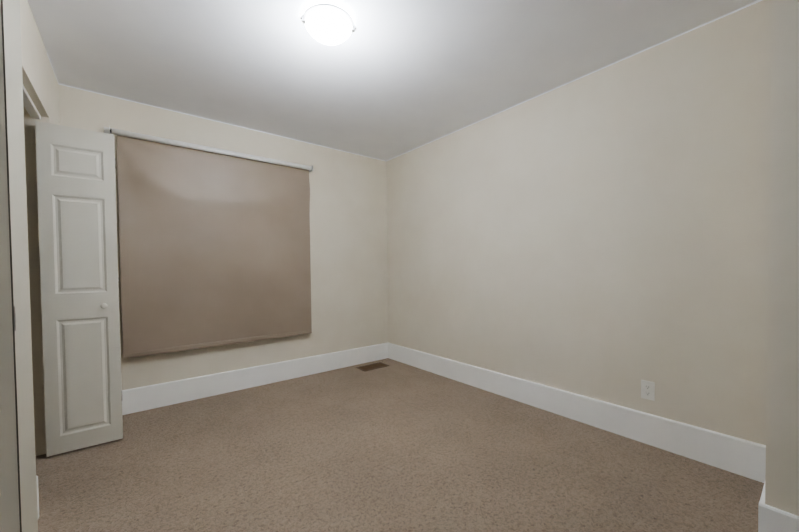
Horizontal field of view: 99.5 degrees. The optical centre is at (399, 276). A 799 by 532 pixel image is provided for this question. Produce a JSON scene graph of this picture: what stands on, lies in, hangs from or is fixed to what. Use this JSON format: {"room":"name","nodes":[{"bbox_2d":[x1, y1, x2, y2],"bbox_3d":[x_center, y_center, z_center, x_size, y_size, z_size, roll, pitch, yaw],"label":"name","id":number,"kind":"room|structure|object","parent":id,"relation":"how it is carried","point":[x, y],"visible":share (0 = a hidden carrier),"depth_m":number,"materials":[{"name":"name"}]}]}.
{"room":"empty bedroom","nodes":[
{"label":"empty bedroom","id":0,"kind":"room"},
{"bbox_2d":[20,0,59,455],"bbox_3d":[-0.796,-0.112,0.322,0.120,2.440,5.254,-2,2,-39],"label":"wall","id":1,"kind":"structure","parent":0,"point":[40,83],"depth_m":2.02,"materials":[{"name":"beige paint"}]},
{"bbox_2d":[0,0,37,531],"bbox_3d":[-1.276,-0.123,1.085,0.083,2.440,0.224,-2,2,-39],"label":"door frame","id":2,"kind":"structure","parent":1,"relation":"attached to","point":[18,499],"depth_m":1.05,"materials":[{"name":"paint"}]},
{"bbox_2d":[23,85,40,119],"bbox_3d":[-1.949,-0.950,1.742,0.040,0.022,0.730,-2,2,-39],"label":"track rail","id":3,"kind":"object","parent":1,"relation":"attached to","point":[30,108],"visible":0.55,"depth_m":1.88,"materials":[{"name":"white paint"}]},
{"bbox_2d":[36,475,38,518],"bbox_3d":[-1.503,0.998,1.354,0.016,0.190,0.455,-2,2,-39],"label":"baseboard","id":4,"kind":"structure","parent":1,"relation":"attached to","point":[36,475],"depth_m":1.52,"materials":[{"name":"white paint"}]},
{"bbox_2d":[35,121,122,456],"bbox_3d":[-1.981,0.080,2.111,0.354,1.978,0.129,-2,2,-39],"label":"bifold closet door","id":5,"kind":"structure","parent":1,"relation":"in","point":[77,210],"depth_m":2.09,"materials":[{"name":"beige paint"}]},
{"bbox_2d":[58,84,387,389],"bbox_3d":[-1.614,-0.165,3.109,3.887,2.440,0.120,-2,2,-39],"label":"wall","id":6,"kind":"structure","parent":0,"point":[348,249],"depth_m":3.60,"materials":[{"name":"beige paint"}]},
{"bbox_2d":[104,125,312,358],"bbox_3d":[-1.529,-0.265,3.030,1.654,1.750,0.106,-2,2,-39],"label":"roller blind","id":7,"kind":"object","parent":6,"relation":"attached to","point":[214,246],"visible":1,"depth_m":2.92,"materials":[{"name":"beige fabric"}]},
{"bbox_2d":[61,84,385,161],"bbox_3d":[-1.290,-1.388,3.273,2.850,0.008,0.002,-2,2,-39],"label":"trim","id":8,"kind":"structure","parent":6,"relation":"attached to","point":[61,84],"depth_m":2.93,"materials":[{"name":"paint"}]},
{"bbox_2d":[122,343,387,414],"bbox_3d":[-1.261,0.952,3.319,2.850,0.190,0.016,-2,2,-39],"label":"baseboard","id":9,"kind":"structure","parent":6,"relation":"attached to","point":[138,399],"depth_m":3.13,"materials":[{"name":"white paint"}]},
{"bbox_2d":[28,0,757,160],"bbox_3d":[0.052,-1.406,0.983,3.887,0.100,5.494,-2,2,-39],"label":"ceiling","id":10,"kind":"structure","parent":0,"point":[386,80],"depth_m":2.11,"materials":[{"name":"paint"}]},
{"bbox_2d":[300,3,356,44],"bbox_3d":[-0.380,-1.314,1.796,0.275,0.110,0.266,-2,2,-39],"label":"ceiling light fixture","id":11,"kind":"object","parent":10,"relation":"attached to","point":[327,24],"visible":1,"depth_m":1.74,"materials":[{"name":"white glass"}]},
{"bbox_2d":[36,358,763,531],"bbox_3d":[0.079,1.133,1.039,3.887,0.100,5.494,-2,2,-39],"label":"floor","id":12,"kind":"structure","parent":0,"point":[395,446],"depth_m":1.85,"materials":[{"name":"carpet"}]},
{"bbox_2d":[356,362,388,370],"bbox_3d":[-0.302,1.023,3.830,0.330,0.007,0.180,-2,2,-39],"label":"air vent register","id":13,"kind":"object","parent":12,"relation":"on","point":[369,367],"visible":1,"depth_m":3.83,"materials":[{"name":"brown metal"}]},
{"bbox_2d":[386,0,771,444],"bbox_3d":[0.909,-0.188,2.970,0.120,2.440,3.250,-2,2,-39],"label":"wall","id":14,"kind":"structure","parent":0,"point":[602,234],"depth_m":2.22,"materials":[{"name":"beige paint"}]},
{"bbox_2d":[387,0,762,160],"bbox_3d":[0.849,-1.403,2.905,0.002,0.008,3.250,-2,2,-39],"label":"trim","id":15,"kind":"structure","parent":14,"relation":"attached to","point":[454,131],"depth_m":2.23,"materials":[{"name":"paint"}]},
{"bbox_2d":[388,343,765,479],"bbox_3d":[0.868,0.938,2.952,0.016,0.190,3.250,-2,2,-39],"label":"baseboard","id":16,"kind":"structure","parent":14,"relation":"attached to","point":[740,456],"depth_m":2.25,"materials":[{"name":"white paint"}]},
{"bbox_2d":[641,380,654,400],"bbox_3d":[1.545,0.709,2.105,0.007,0.115,0.070,-2,2,-39],"label":"outlet","id":17,"kind":"object","parent":14,"relation":"attached to","point":[648,390],"visible":1,"depth_m":2.10,"materials":[{"name":"plastic"}]},
{"bbox_2d":[765,0,798,515],"bbox_3d":[2.308,-0.153,0.725,0.742,2.440,2.004,-2,2,-39],"label":"wall","id":18,"kind":"structure","parent":0,"point":[782,453],"depth_m":1.25,"materials":[{"name":"beige paint"}]},
{"bbox_2d":[756,447,765,494],"bbox_3d":[1.638,0.962,1.497,0.600,0.190,0.016,-2,2,-39],"label":"baseboard","id":19,"kind":"structure","parent":18,"relation":"attached to","point":[761,478],"depth_m":1.72,"materials":[{"name":"white paint"}]},
{"bbox_2d":[758,495,798,531],"bbox_3d":[2.010,0.979,0.530,0.016,0.190,1.990,-2,2,-39],"label":"baseboard","id":20,"kind":"structure","parent":18,"relation":"attached to","point":[770,519],"depth_m":1.27,"materials":[{"name":"white paint"}]}
]}

